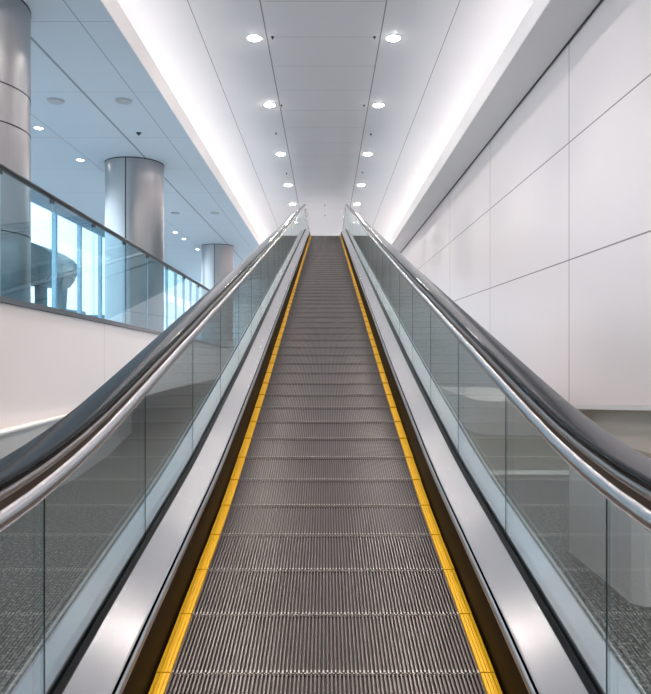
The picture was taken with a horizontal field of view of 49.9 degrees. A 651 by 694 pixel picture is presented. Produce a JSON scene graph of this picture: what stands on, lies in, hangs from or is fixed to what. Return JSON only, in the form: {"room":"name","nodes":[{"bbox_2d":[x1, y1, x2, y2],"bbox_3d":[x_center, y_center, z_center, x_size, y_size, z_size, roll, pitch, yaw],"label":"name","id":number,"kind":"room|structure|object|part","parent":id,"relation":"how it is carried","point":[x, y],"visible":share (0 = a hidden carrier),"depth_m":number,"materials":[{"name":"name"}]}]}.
{"room":"escalator","nodes":[
{"label":"escalator","id":0,"kind":"room"},
{"bbox_2d":[0,303,183,429],"bbox_3d":[-2.618,-0.032,6.000,0.150,1.364,20.017,0,0,2],"label":"wall","id":1,"kind":"structure","parent":0,"point":[51,363],"depth_m":6.52,"materials":[{"name":"white paint"}]},
{"bbox_2d":[0,414,66,434],"bbox_3d":[-2.875,0.657,3.450,0.850,0.015,14.900,0,0,0],"label":"trim","id":2,"kind":"structure","parent":1,"relation":"attached to","point":[31,424],"depth_m":5.86,"materials":[{"name":"white paint"}]},
{"bbox_2d":[0,412,131,486],"bbox_3d":[-2.645,0.980,3.356,0.571,0.640,14.714,0,0,-2],"label":"baseboard","id":3,"kind":"structure","parent":1,"relation":"attached to","point":[9,442],"depth_m":6.86,"materials":[{"name":"paint"}]},
{"bbox_2d":[0,163,209,334],"bbox_3d":[-2.488,-0.785,8.750,0.120,1.664,14.513,0,0,2],"label":"glass railing","id":4,"kind":"object","parent":1,"relation":"on","point":[6,300],"visible":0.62,"depth_m":7.12,"materials":[{"name":"grey"}]},
{"bbox_3d":[-2.576,-0.888,6.060,0.015,1.055,0.975,0,0,2],"label":"glass panel","id":5,"kind":"part","parent":4,"relation":"part of","materials":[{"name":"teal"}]},
{"bbox_3d":[-2.505,-0.808,8.130,0.015,1.057,1.015,0,0,2],"label":"glass panel","id":6,"kind":"part","parent":4,"relation":"part of","materials":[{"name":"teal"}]},
{"bbox_3d":[-2.470,-0.770,9.140,0.015,1.056,0.995,0,0,2],"label":"glass panel","id":7,"kind":"part","parent":4,"relation":"part of","materials":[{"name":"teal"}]},
{"bbox_2d":[23,0,258,276],"bbox_3d":[-6.232,-4.850,18.500,6.235,0.120,59.000,0,0,0],"label":"ceiling","id":8,"kind":"structure","parent":0,"point":[80,57],"depth_m":15.63,"materials":[{"name":"white paint"}]},
{"bbox_2d":[33,126,43,129],"bbox_3d":[-6.270,-4.780,15.300,0.220,0.020,0.220,0,0,0],"label":"recessed light","id":9,"kind":"object","parent":8,"relation":"in","point":[34,127],"visible":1,"depth_m":15.28,"materials":[{"name":"white"}]},
{"bbox_2d":[46,97,64,104],"bbox_3d":[-5.240,-4.772,13.600,0.340,0.035,0.340,0,0,0],"label":"ceiling speaker","id":10,"kind":"object","parent":8,"relation":"attached to","point":[57,101],"visible":1,"depth_m":13.56,"materials":[{"name":"grey"}]},
{"bbox_2d":[115,97,132,104],"bbox_3d":[-3.920,-4.772,13.600,0.340,0.035,0.340,0,0,0],"label":"ceiling speaker","id":11,"kind":"object","parent":8,"relation":"attached to","point":[121,100],"visible":1,"depth_m":13.56,"materials":[{"name":"grey"}]},
{"bbox_2d":[101,0,261,244],"bbox_3d":[-3.139,-4.979,18.500,0.072,0.353,59.000,0,0,0],"label":"trim","id":12,"kind":"structure","parent":8,"relation":"attached to","point":[113,7],"depth_m":13.58,"materials":[{"name":"paint"}]},
{"bbox_2d":[164,300,181,326],"bbox_3d":[-18.781,0.025,80.000,4.737,10.550,3.200,0,0,0],"label":"sky","id":13,"kind":"structure","parent":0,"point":[170,304],"depth_m":78.40,"materials":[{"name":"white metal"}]},
{"bbox_2d":[117,0,533,241],"bbox_3d":[0.000,-6.050,18.500,8.200,0.100,59.000,0,0,0],"label":"ceiling","id":14,"kind":"structure","parent":0,"point":[323,61],"depth_m":16.00,"materials":[{"name":"white paint"}]},
{"bbox_2d":[246,34,261,41],"bbox_3d":[-1.385,-5.986,13.592,0.310,0.028,0.310,0,0,0],"label":"recessed light","id":15,"kind":"object","parent":14,"relation":"in","point":[253,38],"visible":1,"depth_m":13.55,"materials":[{"name":"white"}]},
{"bbox_2d":[263,103,275,107],"bbox_3d":[-1.385,-5.986,17.355,0.310,0.028,0.310,0,0,0],"label":"recessed light","id":16,"kind":"object","parent":14,"relation":"in","point":[269,105],"visible":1,"depth_m":17.31,"materials":[{"name":"white"}]},
{"bbox_2d":[372,103,384,107],"bbox_3d":[1.315,-5.986,17.355,0.310,0.028,0.310,0,0,0],"label":"recessed light","id":17,"kind":"object","parent":14,"relation":"in","point":[377,105],"visible":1,"depth_m":17.31,"materials":[{"name":"white"}]},
{"bbox_2d":[385,34,400,41],"bbox_3d":[1.315,-5.986,13.592,0.310,0.028,0.310,0,0,0],"label":"recessed light","id":18,"kind":"object","parent":14,"relation":"in","point":[391,38],"visible":1,"depth_m":13.55,"materials":[{"name":"white"}]},
{"bbox_2d":[0,387,650,693],"bbox_3d":[-1.300,1.360,18.500,16.600,0.120,59.000,0,0,0],"label":"floor","id":19,"kind":"structure","parent":0,"point":[85,516],"depth_m":4.91,"materials":[{"name":"grey carpet"}]},
{"bbox_2d":[0,204,650,693],"bbox_3d":[0.000,-1.436,13.776,1.520,6.071,29.571,0,0,0],"label":"escalator","id":20,"kind":"object","parent":19,"relation":"on","point":[325,517],"visible":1,"depth_m":2.67,"materials":[{"name":"grey metal"}]},
{"bbox_3d":[-0.641,0.659,1.143,0.013,0.685,0.881,0,0,0],"label":"glass panel","id":21,"kind":"part","parent":20,"relation":"part of","materials":[{"name":"grey"}]},
{"bbox_3d":[-0.641,0.496,2.029,0.013,0.717,0.881,0,0,0],"label":"glass panel","id":22,"kind":"part","parent":20,"relation":"part of","materials":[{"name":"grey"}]},
{"bbox_3d":[-0.640,-1.749,13.925,0.084,5.445,29.272,0,0,0],"label":"handrail","id":23,"kind":"part","parent":20,"relation":"part of","materials":[{"name":"black rubber"}]},
{"bbox_3d":[-0.641,0.324,2.913,0.013,0.777,0.881,0,0,0],"label":"glass panel","id":24,"kind":"part","parent":20,"relation":"part of","materials":[{"name":"grey"}]},
{"bbox_3d":[-0.641,0.151,3.799,0.013,0.835,0.881,0,0,0],"label":"glass panel","id":25,"kind":"part","parent":20,"relation":"part of","materials":[{"name":"grey"}]},
{"bbox_3d":[-0.504,-1.157,13.925,0.008,5.155,29.270,0,0,0],"label":"skirt panel","id":26,"kind":"part","parent":20,"relation":"part of","materials":[{"name":"brown metal"}]},
{"bbox_3d":[-0.641,-0.042,4.684,0.013,0.852,0.881,0,0,0],"label":"glass panel","id":27,"kind":"part","parent":20,"relation":"part of","materials":[{"name":"grey"}]},
{"bbox_3d":[-0.641,-0.239,5.569,0.013,0.868,0.881,0,0,0],"label":"glass panel","id":28,"kind":"part","parent":20,"relation":"part of","materials":[{"name":"grey"}]},
{"bbox_3d":[-0.641,-0.442,6.454,0.013,0.874,0.881,0,0,0],"label":"glass panel","id":29,"kind":"part","parent":20,"relation":"part of","materials":[{"name":"grey"}]},
{"bbox_3d":[-0.641,-0.646,7.338,0.013,0.877,0.881,0,0,0],"label":"glass panel","id":30,"kind":"part","parent":20,"relation":"part of","materials":[{"name":"grey"}]},
{"bbox_3d":[-0.641,-0.851,8.223,0.013,0.880,0.881,0,0,0],"label":"glass panel","id":31,"kind":"part","parent":20,"relation":"part of","materials":[{"name":"grey"}]},
{"bbox_3d":[-0.641,-1.055,9.108,0.013,0.884,0.881,0,0,0],"label":"glass panel","id":32,"kind":"part","parent":20,"relation":"part of","materials":[{"name":"grey"}]},
{"bbox_3d":[-0.641,-1.259,9.993,0.013,0.887,0.881,0,0,0],"label":"glass panel","id":33,"kind":"part","parent":20,"relation":"part of","materials":[{"name":"grey"}]},
{"bbox_3d":[-0.641,-1.464,10.879,0.013,0.890,0.881,0,0,0],"label":"glass panel","id":34,"kind":"part","parent":20,"relation":"part of","materials":[{"name":"grey"}]},
{"bbox_3d":[-0.641,-1.668,11.764,0.013,0.893,0.881,0,0,0],"label":"glass panel","id":35,"kind":"part","parent":20,"relation":"part of","materials":[{"name":"grey"}]},
{"bbox_3d":[-0.641,-1.872,12.649,0.013,0.896,0.881,0,0,0],"label":"glass panel","id":36,"kind":"part","parent":20,"relation":"part of","materials":[{"name":"grey"}]},
{"bbox_3d":[-0.641,-2.076,13.534,0.013,0.900,0.881,0,0,0],"label":"glass panel","id":37,"kind":"part","parent":20,"relation":"part of","materials":[{"name":"grey"}]},
{"bbox_3d":[-0.641,-2.281,14.418,0.013,0.903,0.881,0,0,0],"label":"glass panel","id":38,"kind":"part","parent":20,"relation":"part of","materials":[{"name":"grey"}]},
{"bbox_3d":[-0.641,-2.689,16.189,0.013,0.909,0.881,0,0,0],"label":"glass panel","id":39,"kind":"part","parent":20,"relation":"part of","materials":[{"name":"grey"}]},
{"bbox_3d":[0.641,-2.689,16.189,0.013,0.909,0.881,0,0,0],"label":"glass panel","id":40,"kind":"part","parent":20,"relation":"part of","materials":[{"name":"grey"}]},
{"bbox_3d":[0.641,-2.281,14.418,0.013,0.903,0.881,0,0,0],"label":"glass panel","id":41,"kind":"part","parent":20,"relation":"part of","materials":[{"name":"grey"}]},
{"bbox_3d":[0.641,-2.076,13.534,0.013,0.900,0.881,0,0,0],"label":"glass panel","id":42,"kind":"part","parent":20,"relation":"part of","materials":[{"name":"grey"}]},
{"bbox_3d":[0.641,-1.872,12.649,0.013,0.896,0.881,0,0,0],"label":"glass panel","id":43,"kind":"part","parent":20,"relation":"part of","materials":[{"name":"grey"}]},
{"bbox_3d":[0.641,-1.668,11.764,0.013,0.893,0.881,0,0,0],"label":"glass panel","id":44,"kind":"part","parent":20,"relation":"part of","materials":[{"name":"grey"}]},
{"bbox_3d":[0.641,-1.464,10.879,0.013,0.890,0.881,0,0,0],"label":"glass panel","id":45,"kind":"part","parent":20,"relation":"part of","materials":[{"name":"grey"}]},
{"bbox_3d":[0.641,-1.259,9.993,0.013,0.887,0.881,0,0,0],"label":"glass panel","id":46,"kind":"part","parent":20,"relation":"part of","materials":[{"name":"grey"}]},
{"bbox_3d":[0.641,-1.055,9.108,0.013,0.884,0.881,0,0,0],"label":"glass panel","id":47,"kind":"part","parent":20,"relation":"part of","materials":[{"name":"grey"}]},
{"bbox_3d":[0.641,-0.851,8.223,0.013,0.880,0.881,0,0,0],"label":"glass panel","id":48,"kind":"part","parent":20,"relation":"part of","materials":[{"name":"grey"}]},
{"bbox_3d":[0.641,-0.646,7.338,0.013,0.877,0.881,0,0,0],"label":"glass panel","id":49,"kind":"part","parent":20,"relation":"part of","materials":[{"name":"grey"}]},
{"bbox_3d":[0.641,-0.442,6.454,0.013,0.874,0.881,0,0,0],"label":"glass panel","id":50,"kind":"part","parent":20,"relation":"part of","materials":[{"name":"grey"}]},
{"bbox_3d":[0.641,-0.239,5.569,0.013,0.868,0.881,0,0,0],"label":"glass panel","id":51,"kind":"part","parent":20,"relation":"part of","materials":[{"name":"grey"}]},
{"bbox_3d":[0.641,-0.042,4.684,0.013,0.852,0.881,0,0,0],"label":"glass panel","id":52,"kind":"part","parent":20,"relation":"part of","materials":[{"name":"grey"}]},
{"bbox_3d":[0.504,-1.157,13.925,0.008,5.155,29.270,0,0,0],"label":"skirt panel","id":53,"kind":"part","parent":20,"relation":"part of","materials":[{"name":"brown metal"}]},
{"bbox_3d":[0.641,0.151,3.799,0.013,0.835,0.881,0,0,0],"label":"glass panel","id":54,"kind":"part","parent":20,"relation":"part of","materials":[{"name":"grey"}]},
{"bbox_3d":[0.641,0.324,2.913,0.013,0.777,0.881,0,0,0],"label":"glass panel","id":55,"kind":"part","parent":20,"relation":"part of","materials":[{"name":"grey"}]},
{"bbox_3d":[0.640,-1.749,13.925,0.084,5.445,29.272,0,0,0],"label":"handrail","id":56,"kind":"part","parent":20,"relation":"part of","materials":[{"name":"black rubber"}]},
{"bbox_3d":[0.641,0.496,2.029,0.013,0.717,0.881,0,0,0],"label":"glass panel","id":57,"kind":"part","parent":20,"relation":"part of","materials":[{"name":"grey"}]},
{"bbox_3d":[0.641,0.659,1.143,0.013,0.685,0.881,0,0,0],"label":"glass panel","id":58,"kind":"part","parent":20,"relation":"part of","materials":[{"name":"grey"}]},
{"bbox_2d":[468,387,538,434],"bbox_3d":[2.775,1.050,12.150,1.050,0.500,3.700,0,0,0],"label":"wall","id":59,"kind":"structure","parent":19,"relation":"on","point":[486,405],"depth_m":10.35,"materials":[{"name":"paint"}]},
{"bbox_2d":[569,466,650,606],"bbox_3d":[1.925,1.005,3.975,0.750,0.590,0.950,0,0,0],"label":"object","id":60,"kind":"object","parent":19,"relation":"on","point":[628,542],"visible":0.56,"depth_m":3.82,"materials":[{"name":"paint"}]},
{"bbox_2d":[401,0,650,404],"bbox_3d":[3.940,-2.340,18.500,0.220,7.320,59.000,0,0,0],"label":"wall","id":61,"kind":"structure","parent":0,"point":[544,240],"depth_m":10.81,"materials":[{"name":"white paint"}]},
{"bbox_2d":[389,0,599,251],"bbox_3d":[3.458,-4.850,18.500,0.685,0.120,59.000,0,0,0],"label":"trim","id":62,"kind":"structure","parent":61,"relation":"attached to","point":[558,22],"depth_m":13.12,"materials":[{"name":"paint"}]},
{"bbox_2d":[400,0,602,252],"bbox_3d":[3.808,-4.825,18.500,0.015,0.130,59.000,0,0,0],"label":"trim","id":63,"kind":"structure","parent":61,"relation":"attached to","point":[600,2],"depth_m":13.12,"materials":[{"name":"grey metal"}]},
{"bbox_2d":[487,470,568,474],"bbox_3d":[3.895,1.357,7.225,6.210,0.126,0.250,0,0,0],"label":"trim","id":64,"kind":"structure","parent":61,"relation":"attached to","point":[491,472],"depth_m":7.22,"materials":[{"name":"stone"}]},
{"bbox_2d":[572,405,650,410],"bbox_3d":[3.929,0.738,8.500,0.222,1.294,15.000,0,0,0],"label":"trim","id":65,"kind":"structure","parent":61,"relation":"attached to","point":[595,407],"depth_m":9.22,"materials":[{"name":"paint"}]},
{"bbox_2d":[577,409,650,453],"bbox_3d":[4.025,0.450,2.500,0.150,1.700,27.000,0,0,0],"label":"wall","id":66,"kind":"structure","parent":0,"point":[632,427],"depth_m":9.15,"materials":[{"name":"paint"}]},
{"bbox_3d":[-5.784,0.150,32.500,6.933,0.400,87.000,0,0,0],"label":"floor","id":67,"kind":"structure","parent":0,"visible":0},
{"bbox_2d":[0,0,30,301],"bbox_3d":[-5.080,-2.420,9.747,1.812,4.740,1.818,0,0,0],"label":"column","id":68,"kind":"structure","parent":67,"relation":"on","point":[15,15],"depth_m":9.53,"materials":[{"name":"metal"}]},
{"bbox_2d":[31,194,55,212],"bbox_3d":[-9.225,-2.410,22.585,0.150,4.720,2.390,0,0,0],"label":"window","id":69,"kind":"structure","parent":67,"relation":"on","point":[34,199],"depth_m":22.68,"materials":[{"name":"blue"}]},
{"bbox_2d":[53,207,79,307],"bbox_3d":[-9.225,-2.410,24.985,0.150,4.720,2.390,0,0,0],"label":"window","id":70,"kind":"structure","parent":67,"relation":"on","point":[59,212],"depth_m":23.81,"materials":[{"name":"blue"}]},
{"bbox_2d":[77,220,100,313],"bbox_3d":[-9.225,-2.410,27.385,0.150,4.720,2.390,0,0,0],"label":"window","id":71,"kind":"structure","parent":67,"relation":"on","point":[83,224],"depth_m":26.19,"materials":[{"name":"blue"}]},
{"bbox_2d":[98,230,104,317],"bbox_3d":[-9.225,-2.410,29.785,0.150,4.720,2.390,0,0,0],"label":"window","id":72,"kind":"structure","parent":67,"relation":"on","point":[102,232],"depth_m":28.59,"materials":[{"name":"blue"}]},
{"bbox_2d":[105,156,163,331],"bbox_3d":[-5.000,-2.420,18.347,1.512,4.740,1.518,0,0,0],"label":"column","id":73,"kind":"structure","parent":67,"relation":"on","point":[134,186],"depth_m":17.69,"materials":[{"name":"metal"}]},
{"bbox_2d":[165,268,175,328],"bbox_3d":[-9.225,-2.410,41.785,0.150,4.720,2.390,0,0,0],"label":"window","id":74,"kind":"structure","parent":67,"relation":"on","point":[166,271],"depth_m":40.59,"materials":[{"name":"blue"}]},
{"bbox_2d":[174,273,183,320],"bbox_3d":[-9.225,-2.410,44.185,0.150,4.720,2.390,0,0,0],"label":"window","id":75,"kind":"structure","parent":67,"relation":"on","point":[175,274],"depth_m":42.99,"materials":[{"name":"blue"}]},
{"bbox_2d":[182,273,190,313],"bbox_3d":[-9.225,-2.410,46.585,0.150,4.720,2.390,0,0,0],"label":"window","id":76,"kind":"structure","parent":67,"relation":"on","point":[183,280],"depth_m":45.39,"materials":[{"name":"blue"}]},
{"bbox_2d":[189,277,197,307],"bbox_3d":[-9.225,-2.410,48.985,0.150,4.720,2.390,0,0,0],"label":"window","id":77,"kind":"structure","parent":67,"relation":"on","point":[190,282],"depth_m":47.79,"materials":[{"name":"blue"}]},
{"bbox_2d":[196,281,200,301],"bbox_3d":[-9.225,-2.410,51.385,0.150,4.720,2.390,0,0,0],"label":"window","id":78,"kind":"structure","parent":67,"relation":"on","point":[198,281],"depth_m":50.19,"materials":[{"name":"blue"}]},
{"bbox_2d":[201,244,233,296],"bbox_3d":[-5.120,-2.420,33.197,1.512,4.740,1.518,0,0,0],"label":"column","id":79,"kind":"structure","parent":67,"relation":"on","point":[216,259],"depth_m":32.55,"materials":[{"name":"metal"}]},
{"label":"outside","id":80,"kind":"structure","parent":0,"visible":0},
{"bbox_3d":[-84.800,5.400,115.000,150.400,0.200,290.000,0,0,0],"label":"ground","id":81,"kind":"structure","parent":80,"visible":0},
{"bbox_2d":[31,242,76,309],"bbox_3d":[-15.774,0.025,36.000,5.022,10.550,3.200,0,0,0],"label":"bridge","id":82,"kind":"structure","parent":81,"relation":"on","point":[41,256],"depth_m":35.46,"materials":[{"name":"black metal"}]},
{"bbox_2d":[66,309,104,318],"bbox_3d":[-50.250,-0.150,106.000,39.500,10.900,12.000,0,0,0],"label":"building","id":83,"kind":"structure","parent":81,"relation":"on","point":[83,312],"depth_m":103.50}
]}

